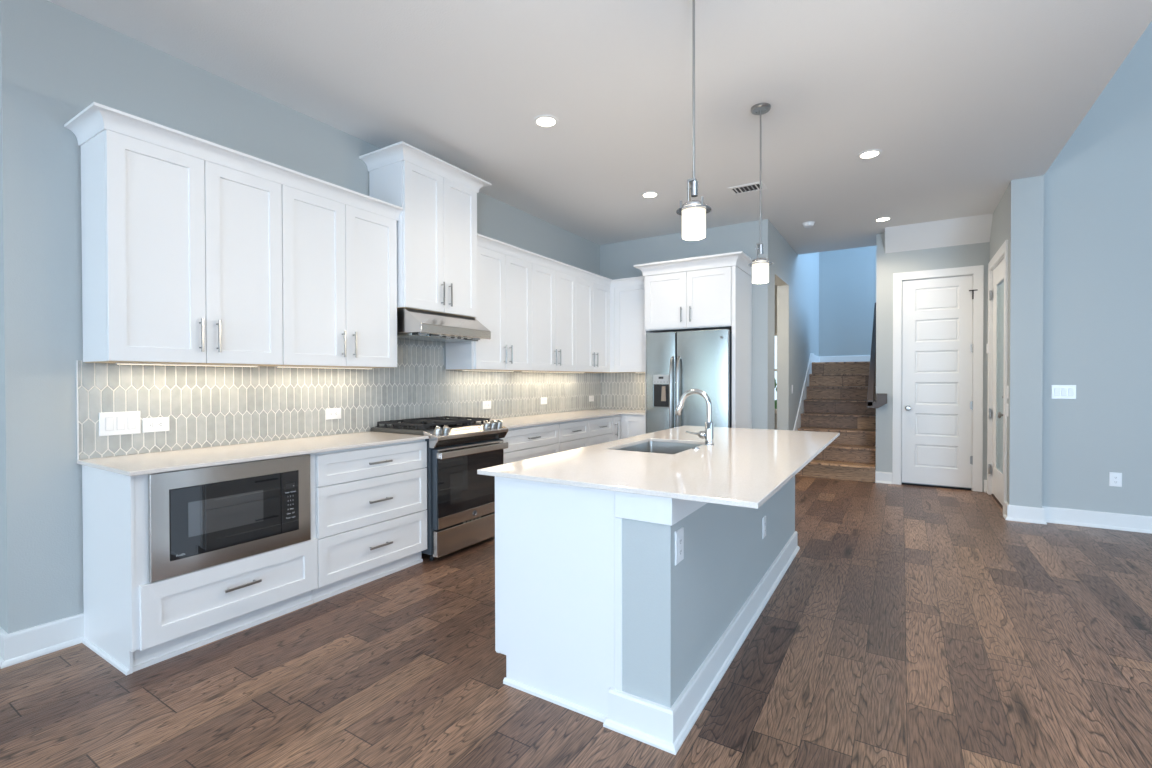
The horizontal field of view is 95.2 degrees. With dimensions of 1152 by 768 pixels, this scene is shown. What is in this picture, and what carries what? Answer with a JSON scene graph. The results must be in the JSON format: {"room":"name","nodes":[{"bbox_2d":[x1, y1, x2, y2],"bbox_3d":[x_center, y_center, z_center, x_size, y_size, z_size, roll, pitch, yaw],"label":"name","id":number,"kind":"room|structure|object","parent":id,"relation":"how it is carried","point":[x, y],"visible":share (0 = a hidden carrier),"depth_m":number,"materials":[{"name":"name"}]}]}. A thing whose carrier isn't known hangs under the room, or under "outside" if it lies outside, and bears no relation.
{"room":"kitchen","nodes":[
{"label":"kitchen","id":0,"kind":"room"},
{"bbox_2d":[0,0,599,633],"bbox_3d":[-1.172,-0.306,4.899,0.140,3.144,5.752,0,1,32],"label":"wall","id":1,"kind":"structure","parent":0,"point":[56,61],"depth_m":2.58,"materials":[{"name":"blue paint"}]},
{"bbox_2d":[81,129,282,365],"bbox_3d":[-2.104,-0.659,2.887,0.370,1.092,0.820,0,1,32],"label":"upper cabinet","id":2,"kind":"object","parent":1,"relation":"attached to","point":[182,253],"visible":0.99,"depth_m":2.70,"materials":[{"name":"white paint"}]},
{"bbox_2d":[116,363,257,366],"bbox_3d":[-2.137,-0.110,2.941,0.025,0.008,0.680,0,1,32],"label":"light","id":3,"kind":"object","parent":2,"relation":"attached to","point":[116,363],"visible":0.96,"depth_m":2.91,"materials":[{"name":"white paint"}]},
{"bbox_2d":[128,364,250,366],"bbox_3d":[-2.137,-0.107,2.941,0.017,0.002,0.672,0,1,32],"label":"diffuser","id":4,"kind":"object","parent":3,"relation":"attached to","point":[128,364],"depth_m":2.94,"materials":[{"name":"white plastic"}]},
{"bbox_2d":[64,102,403,220],"bbox_3d":[-1.889,-1.244,3.219,0.398,0.086,1.737,0,1,32],"label":"crown molding","id":5,"kind":"structure","parent":2,"relation":"attached to","point":[95,118],"depth_m":2.80,"materials":[{"name":"white paint"}]},
{"bbox_2d":[272,185,396,367],"bbox_3d":[-1.665,-0.667,3.595,0.370,1.092,0.842,0,1,32],"label":"upper cabinet","id":6,"kind":"object","parent":1,"relation":"attached to","point":[339,260],"visible":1,"depth_m":3.46,"materials":[{"name":"white paint"}]},
{"bbox_2d":[276,366,372,368],"bbox_3d":[-1.710,-0.117,3.629,0.025,0.008,0.700,0,1,32],"label":"light","id":7,"kind":"object","parent":6,"relation":"attached to","point":[276,366],"visible":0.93,"depth_m":3.58,"materials":[{"name":"white paint"}]},
{"bbox_2d":[76,339,599,459],"bbox_3d":[-1.081,-0.121,4.905,0.008,0.946,5.366,0,1,32],"label":"tile backsplash","id":8,"kind":"structure","parent":1,"relation":"attached to","point":[205,406],"depth_m":3.55,"materials":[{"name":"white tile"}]},
{"bbox_2d":[99,411,140,435],"bbox_3d":[-2.398,0.204,2.768,0.011,0.122,0.172,0,1,32],"label":"light switch","id":9,"kind":"object","parent":8,"relation":"attached to","point":[127,422],"visible":1,"depth_m":2.76,"materials":[{"name":"white plastic"}]},
{"bbox_2d":[143,417,169,432],"bbox_3d":[-2.316,0.221,2.903,0.008,0.079,0.122,0,1,32],"label":"wall outlet","id":10,"kind":"object","parent":8,"relation":"attached to","point":[159,424],"visible":1,"depth_m":2.90,"materials":[{"name":"white plastic"}]},
{"bbox_2d":[149,422,155,427],"bbox_3d":[-2.324,0.222,2.885,0.002,0.029,0.029,0,1,32],"label":"receptacle","id":11,"kind":"object","parent":10,"relation":"attached to","point":[151,424],"depth_m":2.88,"materials":[{"name":"grey plastic"}]},
{"bbox_2d":[158,422,163,426],"bbox_3d":[-2.304,0.221,2.918,0.002,0.029,0.029,0,1,32],"label":"receptacle","id":12,"kind":"object","parent":10,"relation":"attached to","point":[160,424],"depth_m":2.92,"materials":[{"name":"grey plastic"}]},
{"bbox_2d":[325,408,340,419],"bbox_3d":[-1.755,0.211,3.808,0.008,0.079,0.122,0,1,32],"label":"wall outlet","id":13,"kind":"object","parent":8,"relation":"attached to","point":[331,413],"visible":1,"depth_m":3.80,"materials":[{"name":"white plastic"}]},
{"bbox_2d":[483,401,490,408],"bbox_3d":[-0.882,0.203,5.216,0.008,0.079,0.122,0,1,32],"label":"wall outlet","id":14,"kind":"object","parent":8,"relation":"attached to","point":[486,404],"visible":1,"depth_m":5.21,"materials":[{"name":"white plastic"}]},
{"bbox_2d":[541,397,546,403],"bbox_3d":[-0.367,0.186,6.045,0.008,0.079,0.122,0,1,32],"label":"wall outlet","id":15,"kind":"object","parent":8,"relation":"attached to","point":[543,399],"visible":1,"depth_m":6.04,"materials":[{"name":"white plastic"}]},
{"bbox_2d":[359,141,490,317],"bbox_3d":[-1.187,-1.153,4.271,0.483,1.160,0.956,0,1,32],"label":"upper cabinet","id":16,"kind":"object","parent":1,"relation":"attached to","point":[437,223],"visible":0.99,"depth_m":4.07,"materials":[{"name":"white paint"}]},
{"bbox_2d":[397,308,490,342],"bbox_3d":[-1.151,-0.466,4.256,0.552,0.205,0.756,0,1,32],"label":"range hood","id":17,"kind":"object","parent":1,"relation":"attached to","point":[417,325],"visible":0.91,"depth_m":4.04,"materials":[{"name":"silver metal"}]},
{"bbox_2d":[446,246,531,370],"bbox_3d":[-0.793,-0.682,5.001,0.370,1.092,0.856,0,1,32],"label":"upper cabinet","id":18,"kind":"object","parent":1,"relation":"attached to","point":[504,282],"visible":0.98,"depth_m":4.88,"materials":[{"name":"white paint"}]},
{"bbox_2d":[462,370,513,371],"bbox_3d":[-0.830,-0.132,5.048,0.025,0.008,0.720,0,1,32],"label":"light","id":19,"kind":"object","parent":18,"relation":"attached to","point":[462,370],"visible":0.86,"depth_m":4.97,"materials":[{"name":"white paint"}]},
{"bbox_2d":[530,263,575,371],"bbox_3d":[-0.346,-0.689,5.722,0.370,1.092,0.836,0,1,32],"label":"upper cabinet","id":20,"kind":"object","parent":1,"relation":"attached to","point":[553,291],"visible":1,"depth_m":5.60,"materials":[{"name":"white paint"}]},
{"bbox_2d":[521,371,584,372],"bbox_3d":[-0.232,-0.142,6.013,0.025,0.008,1.250,0,1,32],"label":"light","id":21,"kind":"object","parent":20,"relation":"attached to","point":[521,371],"visible":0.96,"depth_m":6.06,"materials":[{"name":"white paint"}]},
{"bbox_2d":[574,277,608,372],"bbox_3d":[0.084,-0.697,6.416,0.370,1.092,0.793,0,1,32],"label":"upper cabinet","id":22,"kind":"object","parent":1,"relation":"attached to","point":[592,299],"visible":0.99,"depth_m":6.30,"materials":[{"name":"white paint"}]},
{"bbox_2d":[0,468,1151,767],"bbox_3d":[1.239,1.344,2.498,12.900,0.120,16.100,0,1,32],"label":"floor","id":23,"kind":"structure","parent":0,"point":[908,626],"depth_m":2.31,"materials":[{"name":"brown wood"}]},
{"bbox_2d":[82,453,317,674],"bbox_3d":[-1.977,0.841,2.833,0.654,0.893,0.876,0,1,32],"label":"base cabinet","id":24,"kind":"object","parent":23,"relation":"on","point":[134,623],"visible":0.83,"depth_m":2.52,"materials":[{"name":"white paint"}]},
{"bbox_2d":[148,454,310,582],"bbox_3d":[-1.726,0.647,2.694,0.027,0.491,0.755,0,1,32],"label":"microwave","id":25,"kind":"object","parent":24,"relation":"in","point":[200,518],"visible":1,"depth_m":2.62,"materials":[{"name":"silver metal"}]},
{"bbox_2d":[77,431,428,475],"bbox_3d":[-1.768,0.380,3.176,0.656,0.020,1.700,0,1,32],"label":"countertop","id":26,"kind":"structure","parent":24,"relation":"on","point":[165,461],"depth_m":2.85,"materials":[{"name":"stone"}]},
{"bbox_2d":[312,439,426,602],"bbox_3d":[-1.527,0.833,3.558,0.654,0.893,0.829,0,1,32],"label":"base cabinet","id":27,"kind":"object","parent":23,"relation":"on","point":[371,501],"visible":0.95,"depth_m":3.35,"materials":[{"name":"white paint"}]},
{"bbox_2d":[371,416,507,559],"bbox_3d":[-1.068,0.777,4.213,0.743,0.991,0.786,0,1,32],"label":"range","id":28,"kind":"object","parent":23,"relation":"on","point":[460,509],"visible":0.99,"depth_m":3.94,"materials":[{"name":"grey metal"}]},
{"bbox_2d":[371,422,483,434],"bbox_3d":[-1.135,0.351,4.250,0.588,0.057,0.786,0,1,32],"label":"cooktop","id":29,"kind":"object","parent":28,"relation":"in","point":[392,428],"depth_m":3.98,"materials":[{"name":"black metal"}]},
{"bbox_2d":[499,422,558,463],"bbox_3d":[-0.655,0.818,4.963,0.654,0.893,0.934,0,1,32],"label":"base cabinet","id":30,"kind":"object","parent":23,"relation":"on","point":[527,442],"visible":0.29,"depth_m":4.81,"materials":[{"name":"white paint"}]},
{"bbox_2d":[476,409,644,428],"bbox_3d":[-0.011,0.353,5.703,0.979,0.020,2.880,0,1,32],"label":"countertop","id":31,"kind":"structure","parent":30,"relation":"on","point":[522,421],"depth_m":5.65,"materials":[{"name":"stone"}]},
{"bbox_2d":[558,419,588,451],"bbox_3d":[-0.258,0.811,5.604,0.654,0.893,0.573,0,1,32],"label":"base cabinet","id":32,"kind":"object","parent":23,"relation":"on","point":[573,434],"visible":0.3,"depth_m":5.43,"materials":[{"name":"white paint"}]},
{"bbox_2d":[587,416,612,445],"bbox_3d":[0.039,0.806,6.083,0.654,0.893,0.552,0,1,32],"label":"base cabinet","id":33,"kind":"object","parent":23,"relation":"on","point":[600,428],"visible":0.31,"depth_m":5.91,"materials":[{"name":"white paint"}]},
{"bbox_2d":[611,415,620,440],"bbox_3d":[0.243,0.803,6.412,0.654,0.893,0.219,0,1,32],"label":"base cabinet","id":34,"kind":"object","parent":23,"relation":"on","point":[616,418],"visible":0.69,"depth_m":6.26,"materials":[{"name":"white paint"}]},
{"bbox_2d":[620,414,642,438],"bbox_3d":[0.567,0.800,6.672,0.930,0.893,0.605,0,1,32],"label":"base cabinet","id":35,"kind":"object","parent":23,"relation":"on","point":[631,425],"visible":0.17,"depth_m":6.26,"materials":[{"name":"white paint"}]},
{"bbox_2d":[495,476,799,754],"bbox_3d":[0.655,0.832,3.179,0.898,0.893,2.620,0,1,32],"label":"kitchen island","id":36,"kind":"object","parent":23,"relation":"on","point":[596,618],"visible":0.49,"depth_m":2.10,"materials":[{"name":"white paint"}]},
{"bbox_2d":[477,426,839,508],"bbox_3d":[0.759,0.375,3.107,1.200,0.020,2.603,0,1,32],"label":"island countertop","id":37,"kind":"structure","parent":36,"relation":"on","point":[744,467],"depth_m":2.42,"materials":[{"name":"stone"}]},
{"bbox_2d":[616,441,702,453],"bbox_3d":[0.508,0.498,3.170,0.456,0.222,0.679,0,1,32],"label":"sink","id":38,"kind":"object","parent":37,"relation":"in","point":[650,446],"visible":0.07,"depth_m":3.47,"materials":[{"name":"silver metal"}]},
{"bbox_2d":[675,389,713,445],"bbox_3d":[0.722,0.195,3.219,0.248,0.339,0.058,0,1,32],"label":"faucet","id":39,"kind":"object","parent":37,"relation":"on","point":[707,434],"visible":1,"depth_m":3.17,"materials":[{"name":"silver metal"}]},
{"bbox_2d":[675,527,683,565],"bbox_3d":[0.381,0.593,1.934,0.008,0.122,0.078,0,1,32],"label":"wall outlet","id":40,"kind":"object","parent":36,"relation":"attached to","point":[679,534],"visible":1,"depth_m":1.92,"materials":[{"name":"white plastic"}]},
{"bbox_2d":[762,515,765,538],"bbox_3d":[1.122,0.849,3.130,0.008,0.122,0.078,0,1,32],"label":"wall outlet","id":41,"kind":"object","parent":36,"relation":"attached to","point":[764,517],"visible":1,"depth_m":3.12,"materials":[{"name":"white plastic"}]},
{"bbox_2d":[646,329,731,433],"bbox_3d":[1.371,0.334,6.009,0.927,1.835,0.855,0,1,32],"label":"refrigerator","id":42,"kind":"object","parent":23,"relation":"on","point":[677,363],"visible":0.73,"depth_m":5.68,"materials":[{"name":"grey metal"}]},
{"bbox_2d":[633,251,751,433],"bbox_3d":[1.392,-0.060,6.054,1.223,2.622,0.803,0,1,32],"label":"tall cabinet","id":43,"kind":"object","parent":23,"relation":"on","point":[710,292],"visible":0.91,"depth_m":5.77,"materials":[{"name":"white paint"}]},
{"bbox_2d":[793,353,875,481],"bbox_3d":[4.715,0.351,7.811,2.399,1.752,3.026,0,1,32],"label":"staircase","id":44,"kind":"structure","parent":23,"relation":"on","point":[851,456],"depth_m":7.69,"materials":[{"name":"brown wood"}]},
{"bbox_2d":[47,0,1151,254],"bbox_3d":[-1.595,-2.017,2.755,7.790,0.320,13.610,0,1,32],"label":"ceiling","id":45,"kind":"structure","parent":0,"point":[961,100],"depth_m":3.28,"materials":[{"name":"white paint"}]},
{"bbox_2d":[533,115,558,127],"bbox_3d":[-0.213,-1.865,3.727,0.184,0.006,0.184,0,1,32],"label":"recessed light","id":46,"kind":"object","parent":45,"relation":"in","point":[546,121],"visible":1,"depth_m":3.72,"materials":[{"name":"white paint"}]},
{"bbox_2d":[641,191,658,197],"bbox_3d":[0.734,-1.881,5.211,0.184,0.006,0.184,0,1,32],"label":"recessed light","id":47,"kind":"object","parent":45,"relation":"in","point":[650,194],"visible":1,"depth_m":5.20,"materials":[{"name":"white paint"}]},
{"bbox_2d":[676,0,710,239],"bbox_3d":[0.542,-1.268,2.420,0.158,1.178,0.158,0,1,32],"label":"pendant light","id":48,"kind":"object","parent":45,"relation":"hanging from","point":[694,212],"visible":1,"depth_m":2.41,"materials":[{"name":"white glass"}]},
{"bbox_2d":[690,181,697,196],"bbox_3d":[0.539,-0.901,2.426,0.050,0.065,0.032,0,1,32],"label":"socket","id":49,"kind":"object","parent":48,"relation":"attached to","point":[693,184],"depth_m":2.41,"materials":[{"name":"silver metal"}]},
{"bbox_2d":[728,181,767,194],"bbox_3d":[1.646,-1.880,5.042,0.320,0.008,0.220,0,1,32],"label":"ceiling vent","id":50,"kind":"object","parent":45,"relation":"in","point":[751,187],"visible":0.98,"depth_m":5.03,"materials":[{"name":"white metal"}]},
{"bbox_2d":[748,103,772,283],"bbox_3d":[1.247,-1.280,3.554,0.158,1.178,0.158,0,1,32],"label":"pendant light","id":51,"kind":"object","parent":45,"relation":"hanging from","point":[760,266],"visible":1,"depth_m":3.53,"materials":[{"name":"white glass"}]},
{"bbox_2d":[758,244,763,254],"bbox_3d":[1.244,-0.913,3.560,0.050,0.065,0.032,0,1,32],"label":"socket","id":52,"kind":"object","parent":51,"relation":"attached to","point":[761,246],"depth_m":3.54,"materials":[{"name":"silver metal"}]},
{"bbox_2d":[802,221,814,227],"bbox_3d":[2.732,-1.875,6.175,0.136,0.044,0.136,0,1,32],"label":"smoke detector","id":53,"kind":"object","parent":45,"relation":"attached to","point":[809,224],"visible":1,"depth_m":6.14,"materials":[{"name":"white plastic"}]},
{"bbox_2d":[857,149,882,158],"bbox_3d":[2.391,-1.875,4.283,0.184,0.006,0.184,0,1,32],"label":"recessed light","id":54,"kind":"object","parent":45,"relation":"in","point":[872,153],"visible":1,"depth_m":4.28,"materials":[{"name":"white paint"}]},
{"bbox_2d":[874,217,891,221],"bbox_3d":[3.518,-1.894,6.024,0.184,0.006,0.184,0,1,32],"label":"recessed light","id":55,"kind":"object","parent":45,"relation":"in","point":[880,219],"visible":1,"depth_m":6.03,"materials":[{"name":"white paint"}]},
{"bbox_2d":[600,219,770,428],"bbox_3d":[1.301,-0.327,6.667,2.200,3.144,0.140,0,1,32],"label":"wall","id":56,"kind":"structure","parent":0,"point":[617,260],"depth_m":6.21,"materials":[{"name":"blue paint"}]},
{"bbox_2d":[600,373,644,409],"bbox_3d":[0.750,0.087,6.926,0.977,0.486,0.007,0,1,32],"label":"tile backsplash","id":57,"kind":"structure","parent":56,"relation":"attached to","point":[617,390],"depth_m":7.00,"materials":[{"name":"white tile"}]},
{"bbox_2d":[607,284,643,372],"bbox_3d":[0.645,-0.701,6.757,0.963,1.092,0.375,0,1,32],"label":"upper cabinet","id":58,"kind":"object","parent":56,"relation":"attached to","point":[626,303],"visible":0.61,"depth_m":6.59,"materials":[{"name":"white paint"}]},
{"bbox_2d":[477,233,643,286],"bbox_3d":[0.037,-1.268,5.465,0.637,0.086,2.534,0,1,32],"label":"crown molding","id":59,"kind":"structure","parent":58,"relation":"attached to","point":[483,241],"depth_m":5.51,"materials":[{"name":"white paint"}]},
{"bbox_2d":[775,285,776,429],"bbox_3d":[2.892,-0.370,10.893,3.650,3.144,0.140,0,1,32],"label":"wall","id":60,"kind":"structure","parent":0,"point":[775,285],"depth_m":10.19,"materials":[{"name":"grey paint"}]},
{"bbox_2d":[770,223,818,429],"bbox_3d":[3.352,-1.722,8.021,0.150,5.900,4.350,0,1,32],"label":"wall","id":61,"kind":"structure","parent":0,"point":[795,276],"depth_m":7.25,"materials":[{"name":"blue paint"}]},
{"bbox_2d":[819,246,875,399],"bbox_3d":[5.949,-1.735,8.888,3.650,5.900,0.140,0,1,32],"label":"wall","id":62,"kind":"structure","parent":0,"point":[847,277],"depth_m":9.47,"materials":[{"name":"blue paint"}]},
{"bbox_2d":[814,355,869,361],"bbox_3d":[5.316,-0.445,8.777,2.400,0.140,0.740,0,1,32],"label":"baseboard","id":63,"kind":"structure","parent":62,"relation":"attached to","point":[860,358],"depth_m":9.47,"materials":[{"name":"white paint"}]},
{"bbox_2d":[876,233,989,491],"bbox_3d":[4.755,-0.338,7.125,1.132,3.144,1.800,0,1,32],"label":"wall","id":64,"kind":"structure","parent":0,"point":[887,264],"depth_m":6.57,"materials":[{"name":"grey paint"}]},
{"bbox_2d":[867,303,886,407],"bbox_3d":[4.292,-0.503,7.422,0.217,1.580,2.080,0,1,32],"label":"handrail","id":65,"kind":"object","parent":64,"relation":"attached to","point":[881,398],"visible":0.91,"depth_m":6.86,"materials":[{"name":"brown"}]},
{"bbox_2d":[873,470,891,483],"bbox_3d":[3.888,1.170,6.667,0.211,0.140,0.140,0,1,32],"label":"baseboard","id":66,"kind":"structure","parent":64,"relation":"attached to","point":[880,477],"depth_m":6.61,"materials":[{"name":"white paint"}]},
{"bbox_2d":[902,483,971,490],"bbox_3d":[4.368,1.240,6.388,0.697,0.004,0.090,0,1,32],"label":"trim","id":67,"kind":"structure","parent":64,"relation":"attached to","point":[902,483],"depth_m":6.38,"materials":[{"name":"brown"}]},
{"bbox_2d":[892,265,983,491],"bbox_3d":[4.345,-0.070,6.345,0.896,2.624,0.163,0,1,32],"label":"door","id":68,"kind":"structure","parent":64,"relation":"in","point":[937,433],"depth_m":6.32,"materials":[{"name":"white paint"}]},
{"bbox_2d":[885,213,992,252],"bbox_3d":[4.251,-1.771,6.210,1.034,0.259,0.260,0,1,32],"label":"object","id":69,"kind":"structure","parent":64,"relation":"attached to","point":[971,229],"depth_m":6.19,"materials":[{"name":"white paint"}]},
{"bbox_2d":[984,480,986,492],"bbox_3d":[4.738,1.174,6.072,0.042,0.140,0.035,0,1,32],"label":"baseboard","id":70,"kind":"structure","parent":64,"relation":"attached to","point":[985,481],"depth_m":6.08,"materials":[{"name":"white paint"}]},
{"bbox_2d":[989,185,1008,497],"bbox_3d":[4.545,-0.323,5.579,0.140,3.144,1.550,0,1,32],"label":"wall","id":71,"kind":"structure","parent":0,"point":[999,234],"depth_m":5.28,"materials":[{"name":"grey paint"}]},
{"bbox_2d":[991,494,1002,508],"bbox_3d":[4.461,1.244,5.492,0.080,0.012,1.000,0,1,32],"label":"trim","id":72,"kind":"structure","parent":71,"relation":"attached to","point":[994,497],"depth_m":5.56,"materials":[{"name":"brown wood"}]},
{"bbox_2d":[987,240,1007,513],"bbox_3d":[4.431,-0.065,5.496,0.143,2.630,1.205,0,1,32],"label":"door","id":73,"kind":"structure","parent":71,"relation":"in","point":[998,275],"depth_m":5.63,"materials":[{"name":"white paint"}]},
{"bbox_2d":[997,282,1003,472],"bbox_3d":[4.410,-0.074,5.435,0.007,1.958,0.642,0,1,32],"label":"glass pane","id":74,"kind":"object","parent":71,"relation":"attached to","point":[1000,285],"depth_m":5.54,"materials":[{"name":"white"}]},
{"bbox_2d":[1006,386,1008,398],"bbox_3d":[4.080,0.070,4.975,0.011,0.122,0.075,0,1,32],"label":"light switch","id":75,"kind":"object","parent":71,"relation":"attached to","point":[1007,389],"visible":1,"depth_m":4.95,"materials":[{"name":"white plastic"}]},
{"bbox_2d":[1007,175,1043,507],"bbox_3d":[4.148,-0.316,4.854,0.230,3.144,0.100,0,1,32],"label":"wall pier","id":76,"kind":"object","parent":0,"point":[1026,195],"visible":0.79,"depth_m":4.81,"materials":[{"name":"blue paint"}]},
{"bbox_2d":[1042,21,1151,515],"bbox_3d":[6.439,-1.636,3.560,5.200,5.800,0.160,0,1,32],"label":"wall","id":77,"kind":"structure","parent":0,"point":[1097,257],"depth_m":4.60,"materials":[{"name":"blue paint"}]},
{"bbox_2d":[1051,385,1075,398],"bbox_3d":[4.400,0.067,4.743,0.168,0.126,0.011,0,1,32],"label":"light switch","id":78,"kind":"object","parent":77,"relation":"attached to","point":[1057,391],"visible":1,"depth_m":4.74,"materials":[{"name":"white plastic"}]},
{"bbox_2d":[1003,502,1151,533],"bbox_3d":[6.225,1.194,3.582,5.170,0.140,0.160,0,1,32],"label":"baseboard","id":79,"kind":"structure","parent":77,"relation":"attached to","point":[1096,519],"depth_m":4.69,"materials":[{"name":"white paint"}]},
{"bbox_2d":[1109,472,1121,486],"bbox_3d":[4.692,0.826,4.571,0.080,0.122,0.008,0,1,32],"label":"wall outlet","id":80,"kind":"object","parent":77,"relation":"attached to","point":[1115,479],"visible":1,"depth_m":4.57,"materials":[{"name":"white plastic"}]},
{"bbox_3d":[-3.951,-0.285,3.321,2.920,3.144,0.142,0,1,32],"label":"wall","id":81,"kind":"structure","parent":0,"visible":0},
{"bbox_2d":[0,612,84,668],"bbox_3d":[-2.805,1.220,2.683,0.630,0.140,0.298,0,1,32],"label":"baseboard","id":82,"kind":"structure","parent":81,"relation":"attached to","point":[23,645],"depth_m":2.51,"materials":[{"name":"white paint"}]},
{"label":"outside","id":83,"kind":"structure","parent":0,"visible":0},
{"bbox_3d":[4.278,1.333,12.616,13.000,0.100,3.900,0,1,32],"label":"ground","id":84,"kind":"structure","parent":83,"visible":0},
{"bbox_2d":[775,380,776,408],"bbox_3d":[5.039,0.308,12.734,3.364,1.699,1.070,0,1,32],"label":"hedge","id":85,"kind":"object","parent":84,"relation":"on","point":[775,380],"visible":0.02,"depth_m":12.79,"materials":[{"name":"green"}]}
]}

